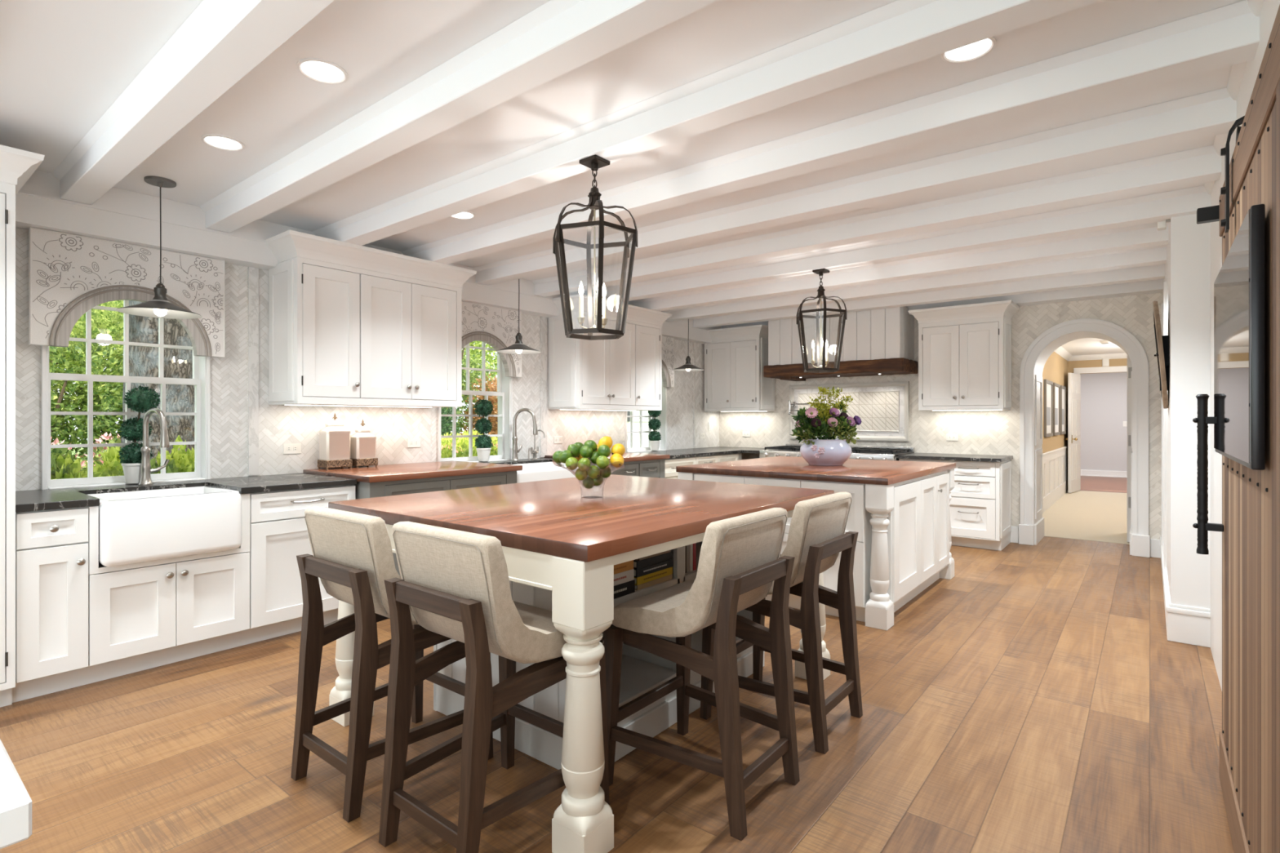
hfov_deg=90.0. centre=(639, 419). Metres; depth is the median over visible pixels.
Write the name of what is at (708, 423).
wall switch
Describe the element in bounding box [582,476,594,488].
lime
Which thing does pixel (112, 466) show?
plant
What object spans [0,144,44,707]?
tall cabinet
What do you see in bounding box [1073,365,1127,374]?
trim
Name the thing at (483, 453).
pot
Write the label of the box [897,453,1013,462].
countertop
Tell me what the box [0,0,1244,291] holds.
ceiling
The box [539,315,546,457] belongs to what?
trim
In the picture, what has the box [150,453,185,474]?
plant
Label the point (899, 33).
beam
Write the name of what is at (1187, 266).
wall pier
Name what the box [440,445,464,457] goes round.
plant
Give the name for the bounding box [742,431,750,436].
wall outlet
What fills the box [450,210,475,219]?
recessed light
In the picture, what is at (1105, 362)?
door chime
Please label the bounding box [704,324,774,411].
upper cabinet
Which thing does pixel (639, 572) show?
book
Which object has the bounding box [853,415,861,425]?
anemone
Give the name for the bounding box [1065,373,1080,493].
door
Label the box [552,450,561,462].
lime
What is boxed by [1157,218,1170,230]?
wall sensor
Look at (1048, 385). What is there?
framed print
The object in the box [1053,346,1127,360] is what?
trim
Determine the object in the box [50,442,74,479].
plant
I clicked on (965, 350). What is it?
upper cabinet
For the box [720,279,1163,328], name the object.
trim
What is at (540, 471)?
sink
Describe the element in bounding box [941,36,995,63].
recessed light
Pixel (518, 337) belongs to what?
socket
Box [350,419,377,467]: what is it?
canister
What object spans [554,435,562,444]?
wall outlet
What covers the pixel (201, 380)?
window
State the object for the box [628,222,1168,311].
ceiling beam
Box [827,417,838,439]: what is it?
anemone
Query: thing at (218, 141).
recessed light
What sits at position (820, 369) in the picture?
lantern pendant
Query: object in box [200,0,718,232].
beam
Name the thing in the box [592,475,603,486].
lime
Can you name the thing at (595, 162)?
lantern pendant
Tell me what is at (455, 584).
bar stool
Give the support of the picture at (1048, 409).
attached to the framed print at (1048, 385)
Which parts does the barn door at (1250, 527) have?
pull handle, rail, board panel, rail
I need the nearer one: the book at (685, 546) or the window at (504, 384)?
the book at (685, 546)
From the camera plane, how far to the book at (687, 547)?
2.78 m
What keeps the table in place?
on the floor
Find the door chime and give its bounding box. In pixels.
[1102,358,1109,366]
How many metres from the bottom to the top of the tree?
7.226 m
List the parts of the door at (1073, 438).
raised panel, raised panel, raised panel, raised panel, raised panel, raised panel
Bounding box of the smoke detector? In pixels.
[1099,340,1110,344]
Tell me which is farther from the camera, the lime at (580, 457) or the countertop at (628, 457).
the countertop at (628, 457)
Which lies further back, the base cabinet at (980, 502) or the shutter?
the shutter
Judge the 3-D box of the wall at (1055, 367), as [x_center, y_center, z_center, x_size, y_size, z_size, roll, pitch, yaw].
[5.876,0.065,9.319,0.120,2.400,5.600,0,0,39]
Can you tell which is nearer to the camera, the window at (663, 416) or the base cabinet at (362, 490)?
the base cabinet at (362, 490)
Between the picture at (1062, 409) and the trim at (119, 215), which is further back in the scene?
the picture at (1062, 409)
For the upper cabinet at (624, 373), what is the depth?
6.31 m
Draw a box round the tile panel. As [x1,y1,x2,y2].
[789,381,909,441]
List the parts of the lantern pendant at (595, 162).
post, post, candle arm, post, stem, frame, frame, post, candle arm, post, post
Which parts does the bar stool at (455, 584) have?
leg, rail, seat rail, backrest, leg, leg, seat rail, seat, leg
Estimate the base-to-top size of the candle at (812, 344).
0.164 m
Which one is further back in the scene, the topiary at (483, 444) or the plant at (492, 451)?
the plant at (492, 451)
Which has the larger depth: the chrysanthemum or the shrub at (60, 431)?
the shrub at (60, 431)
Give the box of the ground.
[55,433,476,459]
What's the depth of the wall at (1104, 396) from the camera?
14.10 m
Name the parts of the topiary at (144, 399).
stem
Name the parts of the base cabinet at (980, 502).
drawer, pull, pull, drawer, drawer, panel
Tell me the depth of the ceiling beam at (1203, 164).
3.75 m
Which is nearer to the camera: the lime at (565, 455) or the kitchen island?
the lime at (565, 455)
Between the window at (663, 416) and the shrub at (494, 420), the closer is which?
the window at (663, 416)
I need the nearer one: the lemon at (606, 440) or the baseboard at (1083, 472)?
the lemon at (606, 440)
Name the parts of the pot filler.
arm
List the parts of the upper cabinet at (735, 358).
door, crown moulding, door, panel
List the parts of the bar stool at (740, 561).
leg, seat, seat rail, leg, leg, backrest, seat rail, rail, leg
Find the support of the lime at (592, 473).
in the glass bowl
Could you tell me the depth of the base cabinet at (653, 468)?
6.08 m
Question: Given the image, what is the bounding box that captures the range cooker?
[759,444,914,460]
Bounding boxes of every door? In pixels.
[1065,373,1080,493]
[1127,355,1132,542]
[1192,4,1279,852]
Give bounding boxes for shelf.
[613,576,679,607]
[618,654,676,707]
[684,542,702,581]
[689,628,742,675]
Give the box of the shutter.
[626,410,630,422]
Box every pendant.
[115,175,201,319]
[496,279,541,354]
[552,154,637,340]
[672,319,703,371]
[796,268,847,373]
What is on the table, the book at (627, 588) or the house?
the book at (627, 588)
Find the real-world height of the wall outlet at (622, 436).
0.072 m
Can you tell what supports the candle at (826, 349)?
on the lantern pendant at (820, 369)
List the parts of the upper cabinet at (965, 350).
door, crown moulding, door, panel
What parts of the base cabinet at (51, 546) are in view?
drawer, door, knob, knob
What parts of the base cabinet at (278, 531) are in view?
door, drawer, pull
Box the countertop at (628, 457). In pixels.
[543,452,670,462]
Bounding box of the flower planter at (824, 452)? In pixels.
[800,438,852,466]
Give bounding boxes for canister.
[317,413,352,470]
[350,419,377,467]
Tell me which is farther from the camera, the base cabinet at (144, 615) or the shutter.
the shutter
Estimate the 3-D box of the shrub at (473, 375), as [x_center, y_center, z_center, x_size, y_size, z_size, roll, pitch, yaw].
[-3.787,-0.763,11.938,2.351,2.392,2.190,0,0,-37]
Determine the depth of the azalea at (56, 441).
5.26 m
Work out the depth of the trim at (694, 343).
8.27 m
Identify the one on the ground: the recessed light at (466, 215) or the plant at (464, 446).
the plant at (464, 446)
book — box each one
[613,560,633,574]
[613,568,634,586]
[613,579,635,599]
[633,551,672,568]
[633,559,672,577]
[634,566,672,585]
[635,550,671,560]
[635,574,672,590]
[684,546,685,573]
[685,544,689,573]
[689,543,693,571]
[693,542,696,570]
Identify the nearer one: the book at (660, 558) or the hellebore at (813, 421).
the book at (660, 558)
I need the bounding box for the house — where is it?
[626,410,653,448]
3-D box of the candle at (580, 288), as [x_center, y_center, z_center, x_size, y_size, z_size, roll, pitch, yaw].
[-0.264,-0.537,2.866,0.022,0.164,0.022,0,0,39]
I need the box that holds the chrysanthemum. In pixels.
[804,407,822,436]
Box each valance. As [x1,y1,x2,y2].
[28,226,225,357]
[462,301,522,377]
[662,335,674,387]
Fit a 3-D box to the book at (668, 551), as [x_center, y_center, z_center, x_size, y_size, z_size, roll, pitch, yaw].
[-0.043,0.541,2.662,0.272,0.020,0.210,0,0,39]
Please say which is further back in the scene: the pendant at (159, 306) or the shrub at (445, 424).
the shrub at (445, 424)
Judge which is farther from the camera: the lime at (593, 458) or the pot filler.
the pot filler
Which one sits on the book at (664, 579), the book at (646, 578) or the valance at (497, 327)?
the book at (646, 578)
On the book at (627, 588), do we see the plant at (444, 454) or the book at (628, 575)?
the book at (628, 575)
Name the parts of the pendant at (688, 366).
lamp shade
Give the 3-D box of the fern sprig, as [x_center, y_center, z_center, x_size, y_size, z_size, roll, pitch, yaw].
[1.466,-0.086,4.911,0.340,0.348,0.149,0,0,-2]
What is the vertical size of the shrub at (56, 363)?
3.147 m
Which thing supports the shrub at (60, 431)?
on the ground
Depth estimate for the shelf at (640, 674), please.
2.65 m
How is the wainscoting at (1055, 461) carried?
attached to the wall at (1055, 367)
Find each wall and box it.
[15,227,719,491]
[719,293,1163,539]
[1042,351,1067,489]
[1067,358,1127,490]
[1080,372,1127,471]
[1209,0,1279,690]
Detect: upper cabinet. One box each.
[264,229,476,407]
[548,293,671,411]
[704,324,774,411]
[907,300,1019,410]
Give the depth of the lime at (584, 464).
2.78 m
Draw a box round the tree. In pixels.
[120,300,194,463]
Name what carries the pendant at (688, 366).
hanging from the ceiling at (64, 64)
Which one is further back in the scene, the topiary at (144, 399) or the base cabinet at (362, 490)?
the base cabinet at (362, 490)
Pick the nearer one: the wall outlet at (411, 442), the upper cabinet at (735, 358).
the wall outlet at (411, 442)
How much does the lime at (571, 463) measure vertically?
0.057 m
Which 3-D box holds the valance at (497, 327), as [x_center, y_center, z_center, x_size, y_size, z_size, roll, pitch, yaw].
[-1.384,-0.693,5.564,0.065,0.607,0.894,0,0,39]
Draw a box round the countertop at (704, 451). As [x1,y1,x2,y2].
[624,446,767,459]
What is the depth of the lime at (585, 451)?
2.82 m
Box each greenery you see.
[790,400,857,443]
[794,426,816,444]
[826,420,859,444]
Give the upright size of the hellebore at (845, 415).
0.259 m
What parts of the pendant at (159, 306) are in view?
lamp shade, bulb, cord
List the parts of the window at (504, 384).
sash, sash, sill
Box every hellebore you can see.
[811,417,821,431]
[840,412,848,419]
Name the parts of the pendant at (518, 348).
lamp shade, cord, bulb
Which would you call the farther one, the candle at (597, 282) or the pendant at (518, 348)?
the pendant at (518, 348)
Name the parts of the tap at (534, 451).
spout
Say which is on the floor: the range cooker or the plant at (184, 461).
the range cooker
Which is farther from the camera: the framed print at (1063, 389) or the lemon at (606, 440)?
the framed print at (1063, 389)
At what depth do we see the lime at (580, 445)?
2.92 m
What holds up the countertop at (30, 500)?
on the base cabinet at (144, 615)
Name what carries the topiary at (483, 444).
on the countertop at (539, 460)
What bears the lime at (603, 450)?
in the glass bowl
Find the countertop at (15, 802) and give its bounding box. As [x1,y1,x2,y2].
[0,739,31,848]
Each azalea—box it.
[50,436,86,471]
[83,431,120,466]
[440,442,463,453]
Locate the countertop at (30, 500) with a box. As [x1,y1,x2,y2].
[15,472,356,512]
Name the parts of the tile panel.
frame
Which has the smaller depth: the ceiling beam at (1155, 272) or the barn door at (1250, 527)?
the barn door at (1250, 527)
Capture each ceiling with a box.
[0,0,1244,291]
[1061,337,1124,355]
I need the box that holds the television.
[1213,204,1265,470]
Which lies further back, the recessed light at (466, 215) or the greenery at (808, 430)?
the greenery at (808, 430)
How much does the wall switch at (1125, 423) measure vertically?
0.116 m
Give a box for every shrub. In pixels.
[48,300,123,451]
[48,333,123,466]
[50,302,118,364]
[440,407,461,435]
[440,430,497,452]
[441,347,497,432]
[459,373,497,441]
[462,341,497,403]
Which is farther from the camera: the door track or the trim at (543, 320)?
the trim at (543, 320)
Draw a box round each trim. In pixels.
[15,169,720,343]
[248,266,258,475]
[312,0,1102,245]
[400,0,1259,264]
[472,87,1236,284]
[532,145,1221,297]
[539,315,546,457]
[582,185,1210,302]
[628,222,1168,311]
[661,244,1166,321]
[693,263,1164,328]
[693,342,695,447]
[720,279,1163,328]
[1018,318,1150,557]
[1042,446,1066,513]
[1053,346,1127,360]
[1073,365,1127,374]
[1161,281,1166,568]
[1204,0,1263,195]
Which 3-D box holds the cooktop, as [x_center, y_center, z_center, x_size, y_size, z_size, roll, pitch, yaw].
[2.251,0.375,7.367,1.540,0.030,0.690,0,0,39]
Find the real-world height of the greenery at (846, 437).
0.193 m
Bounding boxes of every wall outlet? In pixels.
[283,443,301,454]
[407,438,420,448]
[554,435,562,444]
[620,434,627,440]
[699,432,704,438]
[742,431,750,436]
[946,434,957,440]
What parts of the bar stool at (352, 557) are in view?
leg, rail, seat rail, backrest, leg, seat rail, leg, leg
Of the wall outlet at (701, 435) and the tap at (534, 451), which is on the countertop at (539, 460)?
the tap at (534, 451)
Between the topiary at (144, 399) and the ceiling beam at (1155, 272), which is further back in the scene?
the ceiling beam at (1155, 272)
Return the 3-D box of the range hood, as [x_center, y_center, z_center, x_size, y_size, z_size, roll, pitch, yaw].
[2.297,-0.848,7.432,1.623,0.735,0.573,0,0,39]
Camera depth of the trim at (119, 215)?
3.75 m
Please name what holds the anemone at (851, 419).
in the flower planter at (824, 452)
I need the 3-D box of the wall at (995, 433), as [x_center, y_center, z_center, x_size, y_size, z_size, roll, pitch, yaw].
[3.230,-0.007,7.105,6.200,2.545,0.080,0,0,39]
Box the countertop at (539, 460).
[476,457,596,465]
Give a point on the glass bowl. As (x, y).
(558, 464)
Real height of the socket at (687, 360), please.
0.095 m
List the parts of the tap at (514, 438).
spout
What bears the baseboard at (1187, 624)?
attached to the wall pier
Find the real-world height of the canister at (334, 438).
0.395 m
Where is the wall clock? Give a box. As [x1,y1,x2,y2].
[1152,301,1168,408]
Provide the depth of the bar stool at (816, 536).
2.59 m
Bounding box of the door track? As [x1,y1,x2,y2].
[1196,204,1219,224]
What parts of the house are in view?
pane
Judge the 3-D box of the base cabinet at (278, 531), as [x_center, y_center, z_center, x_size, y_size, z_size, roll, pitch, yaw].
[-2.229,0.836,3.978,0.766,0.858,0.600,0,0,39]
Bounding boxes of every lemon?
[598,435,612,448]
[609,453,623,467]
[610,443,625,455]
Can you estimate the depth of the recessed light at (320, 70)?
2.34 m
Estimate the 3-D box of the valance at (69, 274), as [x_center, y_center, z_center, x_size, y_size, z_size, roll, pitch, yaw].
[-2.893,-0.693,3.670,0.065,0.607,0.894,0,0,39]
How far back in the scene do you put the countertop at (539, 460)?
5.75 m
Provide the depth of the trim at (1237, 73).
2.38 m
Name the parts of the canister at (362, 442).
lid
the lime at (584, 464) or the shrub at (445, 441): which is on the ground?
the shrub at (445, 441)
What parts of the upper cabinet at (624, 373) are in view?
panel, door, crown moulding, door, door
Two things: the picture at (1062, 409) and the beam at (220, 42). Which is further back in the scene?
the picture at (1062, 409)
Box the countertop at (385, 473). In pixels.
[302,461,522,483]
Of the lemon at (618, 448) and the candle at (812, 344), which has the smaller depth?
the lemon at (618, 448)
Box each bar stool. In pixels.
[290,506,493,822]
[378,521,609,852]
[604,507,799,840]
[700,492,862,754]
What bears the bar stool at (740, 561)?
on the floor
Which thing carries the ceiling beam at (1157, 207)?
attached to the wall at (1269, 9)
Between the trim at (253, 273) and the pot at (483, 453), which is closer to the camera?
the trim at (253, 273)
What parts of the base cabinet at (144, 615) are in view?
door, knob, knob, door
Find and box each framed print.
[1044,379,1053,437]
[1053,382,1060,435]
[1060,385,1066,434]
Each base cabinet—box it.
[12,506,88,702]
[84,493,249,684]
[244,484,355,644]
[354,471,516,575]
[608,458,665,478]
[665,453,742,479]
[898,458,1011,551]
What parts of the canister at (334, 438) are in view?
lid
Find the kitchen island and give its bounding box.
[675,456,955,630]
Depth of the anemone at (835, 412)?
4.87 m
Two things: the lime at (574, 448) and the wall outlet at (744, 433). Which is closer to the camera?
the lime at (574, 448)
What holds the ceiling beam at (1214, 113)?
attached to the wall at (1269, 9)
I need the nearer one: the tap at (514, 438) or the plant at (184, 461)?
the plant at (184, 461)
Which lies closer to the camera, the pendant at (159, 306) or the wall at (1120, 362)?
the pendant at (159, 306)
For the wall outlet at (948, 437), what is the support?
attached to the wall at (995, 433)
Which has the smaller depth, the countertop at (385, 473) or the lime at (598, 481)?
the lime at (598, 481)
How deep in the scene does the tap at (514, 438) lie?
5.78 m
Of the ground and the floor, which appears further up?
the ground
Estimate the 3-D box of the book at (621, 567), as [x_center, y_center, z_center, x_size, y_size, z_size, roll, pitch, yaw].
[-0.207,0.556,2.454,0.283,0.036,0.235,0,0,39]
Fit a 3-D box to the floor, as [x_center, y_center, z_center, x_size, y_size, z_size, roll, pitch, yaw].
[3.547,1.313,6.699,7.200,0.104,20.100,0,0,39]
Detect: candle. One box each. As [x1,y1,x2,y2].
[578,281,583,316]
[596,282,597,311]
[602,283,606,318]
[811,340,814,360]
[825,340,827,360]
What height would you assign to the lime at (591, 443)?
0.058 m
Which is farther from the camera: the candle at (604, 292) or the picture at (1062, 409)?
the picture at (1062, 409)
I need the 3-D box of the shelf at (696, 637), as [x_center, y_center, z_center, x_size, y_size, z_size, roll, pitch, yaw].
[0.225,1.080,3.116,0.440,0.040,0.685,0,0,39]
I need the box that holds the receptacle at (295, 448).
[293,446,297,450]
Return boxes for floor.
[0,475,1234,852]
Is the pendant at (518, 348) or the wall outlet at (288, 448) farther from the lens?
the pendant at (518, 348)
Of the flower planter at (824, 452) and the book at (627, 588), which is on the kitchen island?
the flower planter at (824, 452)
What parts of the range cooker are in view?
control panel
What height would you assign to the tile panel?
0.675 m
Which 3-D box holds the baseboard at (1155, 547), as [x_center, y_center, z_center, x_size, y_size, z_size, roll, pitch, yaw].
[4.284,1.180,6.201,1.214,0.170,0.022,0,0,39]
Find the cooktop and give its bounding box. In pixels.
[767,448,914,457]
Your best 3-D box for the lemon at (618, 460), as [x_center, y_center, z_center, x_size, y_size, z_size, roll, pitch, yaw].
[-0.102,0.182,2.837,0.068,0.063,0.063,0,0,40]
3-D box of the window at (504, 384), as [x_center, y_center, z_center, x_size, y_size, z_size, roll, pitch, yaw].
[-1.483,-0.280,5.637,0.184,1.350,0.776,0,0,39]
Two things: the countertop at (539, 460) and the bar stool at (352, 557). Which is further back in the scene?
the countertop at (539, 460)
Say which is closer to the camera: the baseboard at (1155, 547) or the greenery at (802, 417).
the greenery at (802, 417)
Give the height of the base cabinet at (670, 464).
0.858 m
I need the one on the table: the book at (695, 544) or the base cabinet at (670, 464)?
the book at (695, 544)
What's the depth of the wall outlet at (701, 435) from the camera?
8.42 m
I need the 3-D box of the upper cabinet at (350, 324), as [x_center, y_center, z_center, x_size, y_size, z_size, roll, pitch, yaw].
[-1.901,-0.625,4.599,0.508,1.061,1.389,0,0,39]
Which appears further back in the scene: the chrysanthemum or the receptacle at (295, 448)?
the chrysanthemum
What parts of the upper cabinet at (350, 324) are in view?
panel, door, crown moulding, door, door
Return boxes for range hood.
[763,306,918,381]
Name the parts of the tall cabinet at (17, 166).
door, crown moulding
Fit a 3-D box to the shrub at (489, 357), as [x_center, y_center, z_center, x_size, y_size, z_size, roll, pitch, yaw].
[-4.191,-1.979,14.993,3.278,3.236,4.292,0,0,25]
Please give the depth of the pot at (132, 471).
3.65 m
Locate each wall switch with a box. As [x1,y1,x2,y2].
[707,422,711,431]
[1123,421,1127,426]
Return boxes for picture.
[1046,407,1050,425]
[1054,408,1057,425]
[1062,408,1063,424]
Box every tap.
[137,407,169,484]
[511,408,537,460]
[530,429,545,459]
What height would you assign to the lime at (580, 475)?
0.060 m
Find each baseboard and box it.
[1010,525,1160,558]
[1080,469,1127,478]
[1160,537,1210,648]
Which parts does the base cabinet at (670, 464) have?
drawer, drawer, drawer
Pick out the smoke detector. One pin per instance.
(1104, 342)
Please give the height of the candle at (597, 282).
0.164 m
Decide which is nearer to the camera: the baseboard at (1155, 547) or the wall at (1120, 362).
the baseboard at (1155, 547)
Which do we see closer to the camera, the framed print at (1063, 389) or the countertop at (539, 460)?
the countertop at (539, 460)
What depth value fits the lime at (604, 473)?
2.83 m
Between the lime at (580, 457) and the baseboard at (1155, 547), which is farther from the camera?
the baseboard at (1155, 547)
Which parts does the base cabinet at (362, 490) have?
door, drawer, drawer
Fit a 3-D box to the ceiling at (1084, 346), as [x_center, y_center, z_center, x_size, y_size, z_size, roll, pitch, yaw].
[6.503,-1.185,8.806,2.000,0.100,5.620,0,0,39]
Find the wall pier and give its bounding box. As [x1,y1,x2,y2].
[1163,213,1209,608]
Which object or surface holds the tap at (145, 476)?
on the countertop at (30, 500)
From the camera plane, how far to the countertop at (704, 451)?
7.55 m
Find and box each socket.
[153,283,166,297]
[515,332,522,342]
[685,355,690,362]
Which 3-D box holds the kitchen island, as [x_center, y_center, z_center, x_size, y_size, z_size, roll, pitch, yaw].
[1.414,0.808,4.964,1.566,0.914,1.712,0,0,39]
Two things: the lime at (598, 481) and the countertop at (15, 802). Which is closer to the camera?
the countertop at (15, 802)
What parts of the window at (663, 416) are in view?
sash, sill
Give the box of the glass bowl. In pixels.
[552,459,624,498]
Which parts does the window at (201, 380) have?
sash, sash, sill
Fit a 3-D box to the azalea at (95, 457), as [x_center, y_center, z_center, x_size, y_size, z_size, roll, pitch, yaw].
[-4.675,0.583,5.707,0.567,0.952,0.657,0,0,-22]
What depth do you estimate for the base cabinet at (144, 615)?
3.23 m
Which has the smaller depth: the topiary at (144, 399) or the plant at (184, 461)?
the topiary at (144, 399)
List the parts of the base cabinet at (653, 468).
drawer, drawer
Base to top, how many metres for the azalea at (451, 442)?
0.766 m
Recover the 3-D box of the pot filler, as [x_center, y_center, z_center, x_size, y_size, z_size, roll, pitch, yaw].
[2.098,-0.167,7.873,0.566,0.228,0.089,0,0,39]
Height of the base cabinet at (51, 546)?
0.858 m
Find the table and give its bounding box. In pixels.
[328,474,834,852]
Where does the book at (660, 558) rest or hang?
on the book at (639, 572)
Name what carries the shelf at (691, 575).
attached to the table
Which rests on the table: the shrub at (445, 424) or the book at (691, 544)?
the book at (691, 544)
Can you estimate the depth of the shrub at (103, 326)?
7.61 m
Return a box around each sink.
[86,485,241,566]
[513,461,577,483]
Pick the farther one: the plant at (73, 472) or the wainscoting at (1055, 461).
the wainscoting at (1055, 461)
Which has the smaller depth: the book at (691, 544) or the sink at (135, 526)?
the book at (691, 544)
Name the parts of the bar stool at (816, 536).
leg, leg, seat rail, backrest, seat rail, leg, rail, leg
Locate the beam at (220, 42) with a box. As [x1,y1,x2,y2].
[52,0,334,204]
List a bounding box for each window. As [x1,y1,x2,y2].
[40,300,210,489]
[437,342,512,462]
[624,379,666,453]
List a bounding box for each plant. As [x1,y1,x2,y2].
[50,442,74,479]
[50,453,105,479]
[84,446,124,476]
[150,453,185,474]
[155,435,194,473]
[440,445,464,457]
[456,441,477,457]
[472,447,497,456]
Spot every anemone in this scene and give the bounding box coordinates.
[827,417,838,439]
[828,416,855,439]
[829,408,839,435]
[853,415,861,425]
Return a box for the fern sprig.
[806,386,853,424]
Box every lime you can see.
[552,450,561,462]
[559,449,572,463]
[565,457,577,470]
[567,444,579,457]
[573,442,583,449]
[575,467,587,480]
[576,453,587,461]
[577,457,591,471]
[579,445,592,457]
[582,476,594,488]
[583,440,597,452]
[586,465,599,478]
[589,451,599,464]
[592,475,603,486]
[595,455,609,468]
[597,444,610,457]
[599,466,611,478]
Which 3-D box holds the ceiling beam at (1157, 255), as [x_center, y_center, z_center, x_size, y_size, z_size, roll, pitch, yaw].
[2.176,-1.217,6.030,4.810,0.124,0.190,0,0,39]
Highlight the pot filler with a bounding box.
[787,395,826,414]
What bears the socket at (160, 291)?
attached to the pendant at (159, 306)
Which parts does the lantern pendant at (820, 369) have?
post, post, candle arm, post, stem, frame, frame, post, post, post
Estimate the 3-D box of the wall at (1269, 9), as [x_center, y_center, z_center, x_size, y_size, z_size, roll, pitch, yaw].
[1.243,-0.007,0.387,0.938,2.545,7.355,0,0,39]
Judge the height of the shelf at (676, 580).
0.040 m
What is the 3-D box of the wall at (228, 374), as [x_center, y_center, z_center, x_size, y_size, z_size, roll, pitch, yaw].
[-2.078,-0.007,4.915,0.155,2.545,10.300,0,0,39]
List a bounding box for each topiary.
[117,385,160,483]
[473,399,493,461]
[647,410,661,450]
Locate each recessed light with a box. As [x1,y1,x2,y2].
[200,133,244,151]
[296,57,347,84]
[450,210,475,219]
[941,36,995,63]
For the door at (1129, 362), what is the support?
in the wall at (995, 433)
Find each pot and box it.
[121,462,141,483]
[475,447,491,461]
[648,440,659,450]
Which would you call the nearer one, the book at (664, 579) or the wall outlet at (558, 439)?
the book at (664, 579)
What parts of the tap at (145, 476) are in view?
spout, lever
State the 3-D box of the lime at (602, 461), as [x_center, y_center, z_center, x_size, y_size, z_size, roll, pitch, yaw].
[-0.163,0.188,2.811,0.060,0.058,0.058,0,0,8]
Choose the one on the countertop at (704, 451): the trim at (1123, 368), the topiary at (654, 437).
the topiary at (654, 437)

